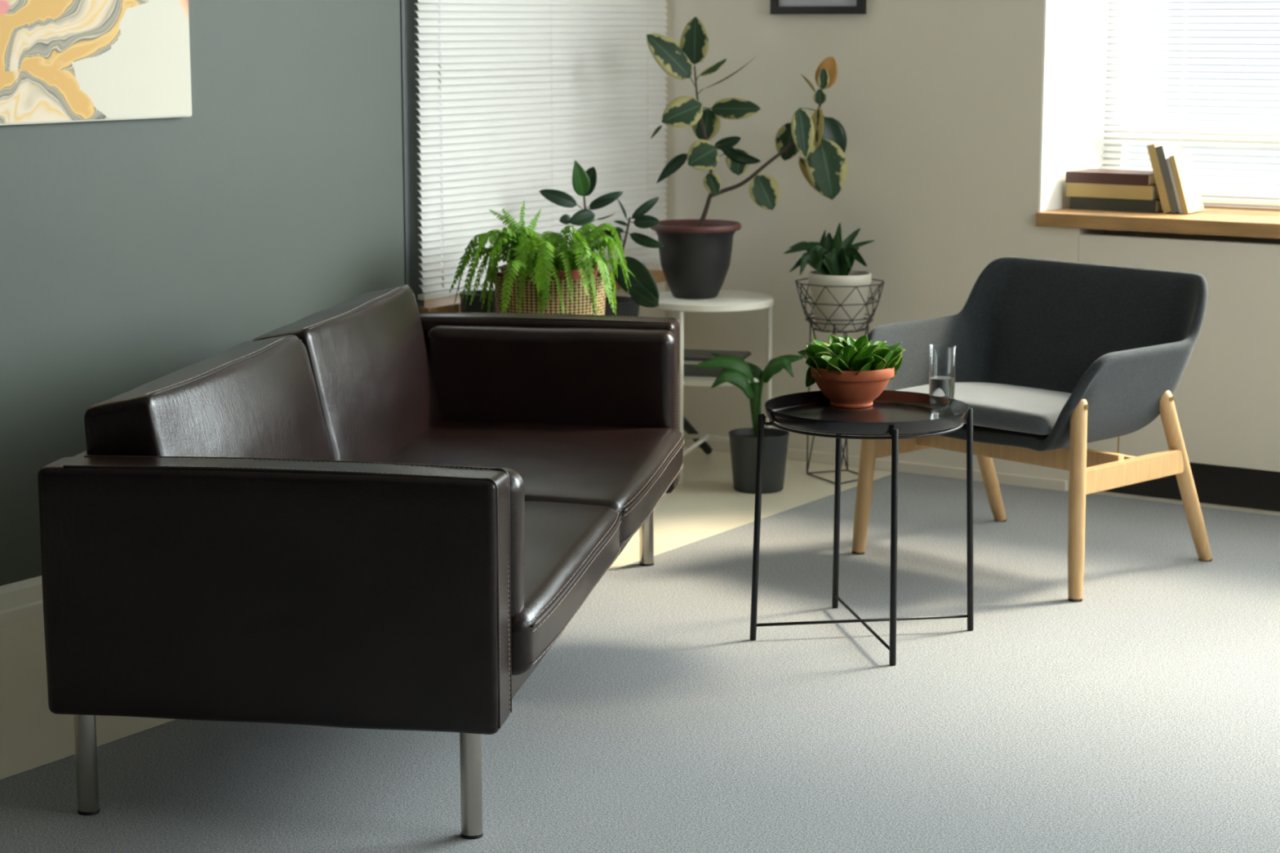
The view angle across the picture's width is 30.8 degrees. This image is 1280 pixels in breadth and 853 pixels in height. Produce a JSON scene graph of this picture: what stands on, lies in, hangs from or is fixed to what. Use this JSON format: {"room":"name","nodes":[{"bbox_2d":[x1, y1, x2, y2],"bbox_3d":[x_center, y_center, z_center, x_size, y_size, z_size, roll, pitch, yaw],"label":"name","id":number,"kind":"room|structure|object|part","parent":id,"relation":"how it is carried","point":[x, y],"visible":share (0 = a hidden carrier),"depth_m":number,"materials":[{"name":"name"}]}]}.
{"room":"waiting room","nodes":[
{"label":"waiting room","id":0,"kind":"room"},
{"bbox_2d":[0,0,404,586],"bbox_3d":[-2.728,-0.763,3.669,0.450,3.010,6.820,6,12,33],"label":"wall","id":1,"kind":"structure","parent":0,"point":[135,253],"depth_m":5.77,"materials":[{"name":"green paint"}]},
{"bbox_2d":[0,575,43,627],"bbox_3d":[-2.481,0.675,3.867,0.018,0.092,6.610,6,12,33],"label":"baseboard","id":2,"kind":"structure","parent":1,"relation":"attached to","point":[21,601],"depth_m":5.40,"materials":[{"name":"white"}]},
{"bbox_2d":[0,0,191,124],"bbox_3d":[-1.421,-1.079,5.176,0.024,0.804,1.130,6,12,33],"label":"abstract painting","id":3,"kind":"object","parent":1,"relation":"attached to","point":[61,60],"visible":1,"depth_m":5.41,"materials":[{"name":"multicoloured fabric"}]},
{"bbox_2d":[400,0,666,317],"bbox_3d":[-0.335,-1.373,7.186,0.485,3.010,1.785,6,12,33],"label":"wall window","id":4,"kind":"structure","parent":1,"relation":"in","point":[643,311],"depth_m":6.47,"materials":[{"name":"beige paint"}]},
{"bbox_2d":[419,2,608,293],"bbox_3d":[-0.481,-1.313,6.997,0.060,1.765,1.285,6,12,33],"label":"window","id":5,"kind":"structure","parent":4,"relation":"attached to","point":[442,271],"depth_m":7.01,"materials":[{"name":"grey"}]},
{"bbox_2d":[414,0,667,300],"bbox_3d":[-0.266,-1.278,6.876,0.030,1.692,1.255,6,12,33],"label":"blind","id":6,"kind":"object","parent":4,"relation":"attached to","point":[493,163],"visible":0.91,"depth_m":6.84,"materials":[{"name":"white plastic"}]},
{"bbox_3d":[-0.564,-1.202,6.435,0.019,1.692,0.001,6,12,33],"label":"ladder cord","id":7,"kind":"part","parent":6,"relation":"part of","materials":[{"name":"white fabric"}]},
{"bbox_3d":[-0.266,-0.451,7.019,0.024,0.014,1.255,6,12,33],"label":"rail","id":8,"kind":"part","parent":6,"relation":"part of","materials":[{"name":"white"}]},
{"bbox_3d":[-0.271,-1.277,6.870,0.019,1.692,0.001,6,12,33],"label":"ladder cord","id":9,"kind":"part","parent":6,"relation":"part of","materials":[{"name":"white fabric"}]},
{"bbox_3d":[0.017,-1.351,7.297,0.019,1.692,0.001,6,12,33],"label":"ladder cord","id":10,"kind":"part","parent":6,"relation":"part of","materials":[{"name":"white fabric"}]},
{"bbox_2d":[0,446,1279,779],"bbox_3d":[0.306,0.910,3.211,6.420,0.148,8.950,6,12,33],"label":"floor","id":11,"kind":"structure","parent":0,"point":[707,504],"depth_m":6.17,"materials":[{"name":"beige plastic"}]},
{"bbox_2d":[459,289,496,312],"bbox_3d":[-0.452,-0.074,6.635,0.122,0.622,0.122,6,12,33],"label":"planter","id":12,"kind":"object","parent":11,"relation":"on","point":[476,304],"visible":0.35,"depth_m":6.54,"materials":[{"name":"grey plastic"}]},
{"bbox_2d":[0,471,1279,852],"bbox_3d":[0.587,0.930,2.658,4.745,0.002,7.948,6,12,33],"label":"carpet","id":13,"kind":"object","parent":11,"relation":"on","point":[1141,713],"visible":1,"depth_m":4.55,"materials":[{"name":"grey carpet"}]},
{"bbox_2d":[37,284,684,839],"bbox_3d":[-0.442,0.159,4.952,0.841,0.733,2.166,2,10,9],"label":"leather sofa","id":14,"kind":"object","parent":13,"relation":"on","point":[371,510],"visible":1,"depth_m":3.95,"materials":[{"name":"black leather"}]},
{"bbox_3d":[-0.973,0.574,4.075,0.037,0.215,0.037,2,10,9],"label":"leg","id":15,"kind":"part","parent":14,"relation":"part of","materials":[{"name":"silver metal"}]},
{"bbox_3d":[-0.820,0.102,5.003,0.074,0.432,1.950,2,10,9],"label":"frame","id":16,"kind":"part","parent":14,"relation":"part of","materials":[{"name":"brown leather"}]},
{"bbox_2d":[84,334,334,460],"bbox_3d":[-0.803,0.055,4.516,0.216,0.373,0.920,2,10,9],"label":"cushion","id":17,"kind":"object","parent":14,"relation":"on","point":[263,397],"depth_m":4.38,"materials":[{"name":"brown leather"}]},
{"bbox_3d":[-0.621,0.282,3.950,0.800,0.443,0.118,2,10,9],"label":"arm frame","id":18,"kind":"part","parent":14,"relation":"part of","materials":[{"name":"brown leather"}]},
{"bbox_2d":[252,284,443,462],"bbox_3d":[-0.659,-0.102,5.412,0.216,0.376,0.922,2,10,9],"label":"cushion","id":19,"kind":"object","parent":14,"relation":"on","point":[379,383],"depth_m":5.29,"materials":[{"name":"brown leather"}]},
{"bbox_3d":[-0.288,0.595,3.957,0.037,0.215,0.037,2,10,9],"label":"leg","id":20,"kind":"part","parent":14,"relation":"part of","materials":[{"name":"silver metal"}]},
{"bbox_2d":[382,421,683,548],"bbox_3d":[-0.281,0.119,5.413,0.665,0.137,0.955,2,10,9],"label":"seat cushion","id":21,"kind":"object","parent":14,"relation":"on","point":[627,468],"depth_m":5.36,"materials":[{"name":"brown leather"}]},
{"bbox_3d":[-0.300,-0.064,5.943,0.800,0.443,0.118,2,10,9],"label":"arm frame","id":22,"kind":"part","parent":14,"relation":"part of","materials":[{"name":"brown leather"}]},
{"bbox_2d":[511,501,619,675],"bbox_3d":[-0.432,0.281,4.479,0.663,0.138,0.964,2,10,9],"label":"seat cushion","id":23,"kind":"object","parent":14,"relation":"on","point":[570,546],"depth_m":4.37,"materials":[{"name":"brown leather"}]},
{"bbox_3d":[-0.455,0.267,4.973,0.762,0.107,1.955,2,10,9],"label":"frame","id":24,"kind":"part","parent":14,"relation":"part of","materials":[{"name":"brown leather"}]},
{"bbox_3d":[0.017,0.249,5.949,0.037,0.215,0.037,2,10,9],"label":"leg","id":25,"kind":"part","parent":14,"relation":"part of","materials":[{"name":"silver metal"}]},
{"bbox_2d":[750,390,973,666],"bbox_3d":[0.506,0.214,5.234,0.455,0.530,0.455,-9,13,-42],"label":"side table","id":26,"kind":"object","parent":13,"relation":"on","point":[892,414],"visible":0.91,"depth_m":5.21,"materials":[{"name":"black metal"}]},
{"bbox_3d":[0.262,0.227,5.195,0.029,0.517,0.015,-2,10,-9],"label":"leg","id":27,"kind":"part","parent":26,"relation":"part of","materials":[{"name":"black metal"}]},
{"bbox_3d":[0.466,0.178,5.475,0.015,0.517,0.029,-2,10,-9],"label":"leg","id":28,"kind":"part","parent":26,"relation":"part of","materials":[{"name":"black metal"}]},
{"bbox_2d":[797,334,906,408],"bbox_3d":[0.487,-0.131,5.352,0.238,0.166,0.236,-4,11,-23],"label":"potted plant","id":29,"kind":"object","parent":26,"relation":"on","point":[851,372],"visible":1,"depth_m":5.30,"materials":[{"name":"green plant"}]},
{"bbox_3d":[0.490,-0.096,5.363,0.195,0.092,0.195,6,12,33],"label":"pot","id":30,"kind":"part","parent":29,"relation":"part of","materials":[{"name":"ceramic"}]},
{"bbox_2d":[764,390,968,435],"bbox_3d":[0.506,-0.032,5.191,0.455,0.032,0.455,-2,10,-9],"label":"tray","id":31,"kind":"object","parent":26,"relation":"on","point":[892,413],"depth_m":5.21,"materials":[{"name":"black metal"}]},
{"bbox_3d":[0.546,0.262,4.995,0.015,0.517,0.029,-2,10,-9],"label":"leg","id":32,"kind":"part","parent":26,"relation":"part of","materials":[{"name":"black metal"}]},
{"bbox_2d":[928,347,956,409],"bbox_3d":[0.690,-0.112,5.300,0.064,0.146,0.064,6,12,33],"label":"drinking glass","id":33,"kind":"object","parent":26,"relation":"on","point":[941,388],"visible":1,"depth_m":5.28,"materials":[{"name":"clear glass"}]},
{"bbox_3d":[0.750,0.213,5.275,0.029,0.517,0.015,-2,10,-9],"label":"leg","id":34,"kind":"part","parent":26,"relation":"part of","materials":[{"name":"black metal"}]},
{"bbox_2d":[851,256,1212,601],"bbox_3d":[1.021,-0.027,5.989,0.633,0.746,0.751,-9,13,-42],"label":"armchair","id":35,"kind":"object","parent":13,"relation":"on","point":[1051,359],"visible":0.83,"depth_m":5.99,"materials":[{"name":"grey fabric"}]},
{"bbox_3d":[0.595,0.090,6.064,0.081,0.490,0.040,-5,11,-24],"label":"leg","id":36,"kind":"part","parent":35,"relation":"part of","materials":[{"name":"brown wood"}]},
{"bbox_3d":[0.761,0.028,6.217,0.425,0.062,0.024,-9,13,-42],"label":"rail","id":37,"kind":"part","parent":35,"relation":"part of","materials":[{"name":"brown wood"}]},
{"bbox_2d":[894,382,1071,435],"bbox_3d":[0.935,-0.062,5.905,0.402,0.068,0.524,-9,13,-42],"label":"seat cushion","id":38,"kind":"object","parent":35,"relation":"on","point":[998,409],"depth_m":5.73,"materials":[{"name":"grey fabric"}]},
{"bbox_3d":[0.940,0.044,6.384,0.040,0.470,0.236,9,13,43],"label":"leg","id":39,"kind":"part","parent":35,"relation":"part of","materials":[{"name":"brown wood"}]},
{"bbox_3d":[0.963,0.059,5.952,0.025,0.060,0.650,-9,13,-42],"label":"cross rail","id":40,"kind":"part","parent":35,"relation":"part of","materials":[{"name":"brown wood"}]},
{"bbox_3d":[1.052,0.173,5.583,0.040,0.490,0.094,1,10,5],"label":"leg","id":41,"kind":"part","parent":35,"relation":"part of","materials":[{"name":"brown wood"}]},
{"bbox_3d":[1.083,0.065,6.067,0.023,0.038,0.650,-9,13,-42],"label":"cross rail","id":42,"kind":"part","parent":35,"relation":"part of","materials":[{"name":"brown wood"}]},
{"bbox_3d":[1.216,0.111,5.740,0.425,0.062,0.024,-9,13,-42],"label":"rail","id":43,"kind":"part","parent":35,"relation":"part of","materials":[{"name":"brown wood"}]},
{"bbox_3d":[1.388,0.126,5.913,0.236,0.470,0.040,-8,13,-39],"label":"leg","id":44,"kind":"part","parent":35,"relation":"part of","materials":[{"name":"brown wood"}]},
{"bbox_2d":[683,416,712,454],"bbox_3d":[-0.025,-0.051,7.164,0.364,0.404,0.812,6,12,33],"label":"plant stand","id":45,"kind":"object","parent":11,"relation":"on","point":[688,428],"visible":0.04,"depth_m":7.41,"materials":[{"name":"black metal"}]},
{"bbox_2d":[539,160,663,316],"bbox_3d":[-0.080,-0.495,6.835,0.336,0.582,0.305,6,12,33],"label":"potted plant","id":46,"kind":"object","parent":45,"relation":"on","point":[643,291],"visible":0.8,"depth_m":6.77,"materials":[{"name":"green plant"}]},
{"bbox_3d":[-0.123,-0.509,6.852,0.039,0.349,0.114,6,12,33],"label":"stem","id":47,"kind":"part","parent":46,"relation":"part of","materials":[{"name":"brown"}]},
{"bbox_3d":[-0.080,-0.478,6.854,0.040,0.288,0.124,-8,13,-38],"label":"stem","id":48,"kind":"part","parent":46,"relation":"part of","materials":[{"name":"brown"}]},
{"bbox_3d":[-0.105,-0.300,6.940,0.216,0.160,0.216,6,12,33],"label":"pot","id":49,"kind":"part","parent":46,"relation":"part of","materials":[{"name":"black plastic"}]},
{"bbox_2d":[653,289,773,484],"bbox_3d":[0.210,-0.127,7.154,0.400,0.548,0.400,6,12,33],"label":"side table","id":50,"kind":"object","parent":11,"relation":"on","point":[726,300],"visible":0.41,"depth_m":7.01,"materials":[{"name":"white metal"}]},
{"bbox_3d":[0.109,-0.145,7.312,0.017,0.530,0.017,6,12,33],"label":"leg","id":51,"kind":"part","parent":50,"relation":"part of","materials":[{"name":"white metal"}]},
{"bbox_3d":[0.123,-0.089,6.991,0.017,0.530,0.017,6,12,33],"label":"leg","id":52,"kind":"part","parent":50,"relation":"part of","materials":[{"name":"white metal"}]},
{"bbox_2d":[683,360,724,377],"bbox_3d":[0.210,-0.189,7.143,0.206,0.049,0.146,2,10,13],"label":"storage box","id":53,"kind":"object","parent":50,"relation":"on","point":[689,369],"visible":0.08,"depth_m":7.08,"materials":[{"name":"grey"}]},
{"bbox_3d":[0.210,-0.206,7.140,0.206,0.013,0.146,2,10,13],"label":"lid","id":54,"kind":"part","parent":53,"relation":"part of","materials":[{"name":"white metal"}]},
{"bbox_2d":[683,349,751,360],"bbox_3d":[0.210,-0.219,7.138,0.240,0.011,0.170,2,10,13],"label":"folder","id":55,"kind":"object","parent":53,"relation":"on","point":[688,354],"visible":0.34,"depth_m":7.13,"materials":[{"name":"grey plastic"}]},
{"bbox_2d":[683,375,758,386],"bbox_3d":[0.210,-0.157,7.148,0.340,0.018,0.340,6,12,33],"label":"shelf","id":56,"kind":"object","parent":50,"relation":"attached to","point":[688,380],"depth_m":7.00,"materials":[{"name":"white metal"}]},
{"bbox_2d":[646,16,847,299],"bbox_3d":[0.319,-0.808,7.000,0.603,0.846,0.280,2,10,13],"label":"potted plant","id":57,"kind":"object","parent":50,"relation":"on","point":[695,254],"visible":0.98,"depth_m":6.99,"materials":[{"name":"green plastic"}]},
{"bbox_3d":[0.169,-0.501,7.089,0.266,0.212,0.266,6,12,33],"label":"pot","id":58,"kind":"part","parent":57,"relation":"part of","materials":[{"name":"black plastic"}]},
{"bbox_3d":[0.193,-0.834,7.029,0.064,0.514,0.024,1,10,8],"label":"stem","id":59,"kind":"part","parent":57,"relation":"part of","materials":[{"name":"brown"}]},
{"bbox_3d":[0.380,-0.860,7.010,0.341,0.340,0.026,1,10,4],"label":"stem","id":60,"kind":"part","parent":57,"relation":"part of","materials":[{"name":"brown plant"}]},
{"bbox_3d":[0.398,-0.119,7.163,0.017,0.530,0.017,6,12,33],"label":"leg","id":61,"kind":"part","parent":50,"relation":"part of","materials":[{"name":"white metal"}]},
{"bbox_2d":[694,352,803,493],"bbox_3d":[0.327,-0.012,6.912,0.295,0.405,0.195,3,10,19],"label":"potted plant","id":62,"kind":"object","parent":11,"relation":"on","point":[737,371],"visible":0.94,"depth_m":6.87,"materials":[{"name":"green plant"}]},
{"bbox_3d":[0.340,-0.042,6.904,0.040,0.178,0.040,6,12,33],"label":"stem","id":63,"kind":"part","parent":62,"relation":"part of","materials":[{"name":"green plant"}]},
{"bbox_3d":[0.355,0.103,6.929,0.182,0.172,0.182,6,12,33],"label":"pot","id":64,"kind":"part","parent":62,"relation":"part of","materials":[{"name":"grey plastic"}]},
{"bbox_3d":[0.356,-0.049,6.899,0.023,0.194,0.023,-2,10,-10],"label":"stem","id":65,"kind":"part","parent":62,"relation":"part of","materials":[{"name":"green plant"}]},
{"bbox_2d":[795,277,884,484],"bbox_3d":[0.609,-0.143,7.083,0.268,0.603,0.272,6,12,33],"label":"wire plant stand","id":66,"kind":"object","parent":11,"relation":"on","point":[869,320],"visible":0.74,"depth_m":7.01,"materials":[{"name":"grey metal"}]},
{"bbox_3d":[0.548,-0.082,7.071,0.010,0.483,0.148,-5,11,-28],"label":"leg","id":67,"kind":"part","parent":66,"relation":"part of","materials":[{"name":"grey metal"}]},
{"bbox_2d":[783,222,875,330],"bbox_3d":[0.568,-0.458,7.042,0.271,0.318,0.191,3,10,17],"label":"potted plant","id":68,"kind":"object","parent":66,"relation":"on","point":[833,260],"visible":0.99,"depth_m":7.00,"materials":[{"name":"green plant"}]},
{"bbox_3d":[0.606,-0.383,7.043,0.191,0.170,0.191,6,12,33],"label":"pot","id":69,"kind":"part","parent":68,"relation":"part of","materials":[{"name":"beige ceramic"}]},
{"bbox_3d":[0.583,-0.096,7.152,0.149,0.483,0.007,-6,11,-29],"label":"leg","id":70,"kind":"part","parent":66,"relation":"part of","materials":[{"name":"grey metal"}]},
{"bbox_2d":[795,277,884,333],"bbox_3d":[0.609,-0.367,7.044,0.268,0.148,0.272,6,12,33],"label":"basket","id":71,"kind":"object","parent":66,"relation":"on","point":[808,317],"depth_m":6.98,"materials":[{"name":"grey metal"}]},
{"bbox_3d":[0.630,-0.075,7.030,0.056,0.483,0.148,6,12,33],"label":"leg","id":72,"kind":"part","parent":66,"relation":"part of","materials":[{"name":"grey metal"}]},
{"bbox_3d":[-0.248,0.072,6.488,0.300,0.386,0.300,1,10,8],"label":"stool","id":73,"kind":"object","parent":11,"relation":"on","visible":0},
{"bbox_2d":[448,200,635,315],"bbox_3d":[-0.268,-0.369,6.410,0.476,0.509,0.499,2,10,12],"label":"potted fern","id":74,"kind":"object","parent":73,"relation":"on","point":[540,278],"visible":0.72,"depth_m":6.30,"materials":[{"name":"plant"}]},
{"bbox_2d":[501,263,599,279],"bbox_3d":[-0.248,-0.286,6.426,0.270,0.318,0.270,6,12,33],"label":"pot","id":75,"kind":"object","parent":74,"relation":"on","point":[551,271],"depth_m":6.28,"materials":[{"name":"brown ceramic"}]},
{"bbox_2d":[494,271,605,315],"bbox_3d":[-0.248,-0.270,6.428,0.308,0.306,0.308,6,12,33],"label":"basket","id":76,"kind":"object","parent":74,"relation":"on","point":[562,292],"depth_m":6.27,"materials":[{"name":"wicker"}]},
{"bbox_2d":[665,0,1279,490],"bbox_3d":[2.658,-1.181,6.075,5.820,3.010,0.550,6,12,33],"label":"wall","id":77,"kind":"structure","parent":0,"point":[937,104],"depth_m":7.11,"materials":[{"name":"beige paint"}]},
{"bbox_2d":[769,0,866,13],"bbox_3d":[0.546,-1.495,7.095,0.327,0.460,0.020,6,12,33],"label":"picture frame","id":78,"kind":"object","parent":77,"relation":"attached to","point":[777,6],"visible":1,"depth_m":7.12,"materials":[{"name":"black"}]},
{"bbox_2d":[683,439,1067,491],"bbox_3d":[0.675,0.110,7.294,1.428,0.034,0.012,6,12,33],"label":"baseboard","id":79,"kind":"structure","parent":77,"relation":"attached to","point":[716,445],"depth_m":7.16,"materials":[{"name":"beige paint"}]},
{"bbox_2d":[1038,0,1108,211],"bbox_3d":[1.321,-1.603,6.887,0.006,1.895,0.518,6,12,33],"label":"window reveal","id":80,"kind":"structure","parent":77,"relation":"attached to","point":[1074,44],"depth_m":6.94,"materials":[{"name":"white paint"}]},
{"bbox_2d":[1035,204,1279,238],"bbox_3d":[2.941,-0.463,5.982,3.912,0.042,0.535,6,12,33],"label":"windowsill","id":81,"kind":"structure","parent":77,"relation":"attached to","point":[1218,220],"depth_m":6.66,"materials":[{"name":"brown wood"}]},
{"bbox_2d":[1069,196,1163,213],"bbox_3d":[1.450,-0.669,6.930,0.272,0.038,0.190,7,12,35],"label":"book","id":82,"kind":"object","parent":81,"relation":"on","point":[1154,206],"visible":0.7,"depth_m":6.85,"materials":[{"name":"grey paper"}]},
{"bbox_2d":[1066,182,1159,199],"bbox_3d":[1.436,-0.708,6.925,0.268,0.040,0.185,7,12,34],"label":"book","id":83,"kind":"object","parent":82,"relation":"on","point":[1073,189],"visible":0.7,"depth_m":6.84,"materials":[{"name":"brown paper"}]},
{"bbox_2d":[1065,168,1155,186],"bbox_3d":[1.428,-0.745,6.923,0.262,0.033,0.180,7,12,34],"label":"book","id":84,"kind":"object","parent":83,"relation":"on","point":[1090,175],"visible":0.84,"depth_m":6.86,"materials":[{"name":"brown paper"}]},
{"bbox_2d":[1146,142,1172,213],"bbox_3d":[1.551,-0.733,6.821,0.082,0.201,0.140,6,12,33],"label":"book","id":85,"kind":"object","parent":81,"relation":"on","point":[1152,150],"visible":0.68,"depth_m":6.76,"materials":[{"name":"brown paper"}]},
{"bbox_2d":[1155,142,1182,213],"bbox_3d":[1.572,-0.729,6.807,0.079,0.197,0.140,6,12,33],"label":"book","id":86,"kind":"object","parent":81,"relation":"on","point":[1164,152],"visible":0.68,"depth_m":6.75,"materials":[{"name":"grey paper"}]},
{"bbox_2d":[1166,158,1183,213],"bbox_3d":[1.589,-0.708,6.793,0.058,0.161,0.130,6,12,33],"label":"book","id":87,"kind":"object","parent":81,"relation":"on","point":[1168,161],"visible":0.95,"depth_m":6.74,"materials":[{"name":"grey paper"}]},
{"bbox_2d":[1168,153,1204,213],"bbox_3d":[1.599,-0.710,6.786,0.065,0.169,0.130,6,12,33],"label":"book","id":88,"kind":"object","parent":81,"relation":"on","point":[1182,166],"visible":1,"depth_m":6.76,"materials":[{"name":"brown paper"}]},
{"bbox_2d":[1078,233,1279,471],"bbox_3d":[2.865,-0.069,5.812,3.780,0.640,0.030,6,12,33],"label":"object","id":89,"kind":"structure","parent":77,"relation":"attached to","point":[1226,399],"depth_m":6.58,"materials":[{"name":"beige paint"}]},
{"bbox_2d":[1102,0,1279,208],"bbox_3d":[3.073,-1.451,6.011,3.910,1.895,0.050,6,12,33],"label":"window","id":90,"kind":"structure","parent":77,"relation":"in","point":[1127,2],"depth_m":7.10,"materials":[{"name":"grey"}]},
{"bbox_2d":[1100,0,1279,205],"bbox_3d":[3.042,-1.445,5.960,3.885,1.870,0.030,6,12,33],"label":"blind","id":91,"kind":"object","parent":90,"relation":"attached to","point":[1209,200],"visible":0.79,"depth_m":6.95,"materials":[{"name":"white plastic"}]},
{"bbox_3d":[1.632,-1.605,6.883,0.001,1.870,0.025,6,12,33],"label":"ladder cord","id":92,"kind":"part","parent":91,"relation":"part of","materials":[{"name":"white fabric"}]},
{"bbox_3d":[3.042,-0.530,6.118,3.885,0.014,0.024,6,12,33],"label":"rail","id":93,"kind":"part","parent":91,"relation":"part of","materials":[{"name":"white plastic"}]},
{"bbox_2d":[1103,462,1279,511],"bbox_3d":[2.929,0.286,5.969,3.775,0.145,0.138,6,12,33],"label":"trim","id":94,"kind":"structure","parent":77,"relation":"attached to","point":[1242,487],"depth_m":6.70,"materials":[{"name":"black plastic"}]}
]}

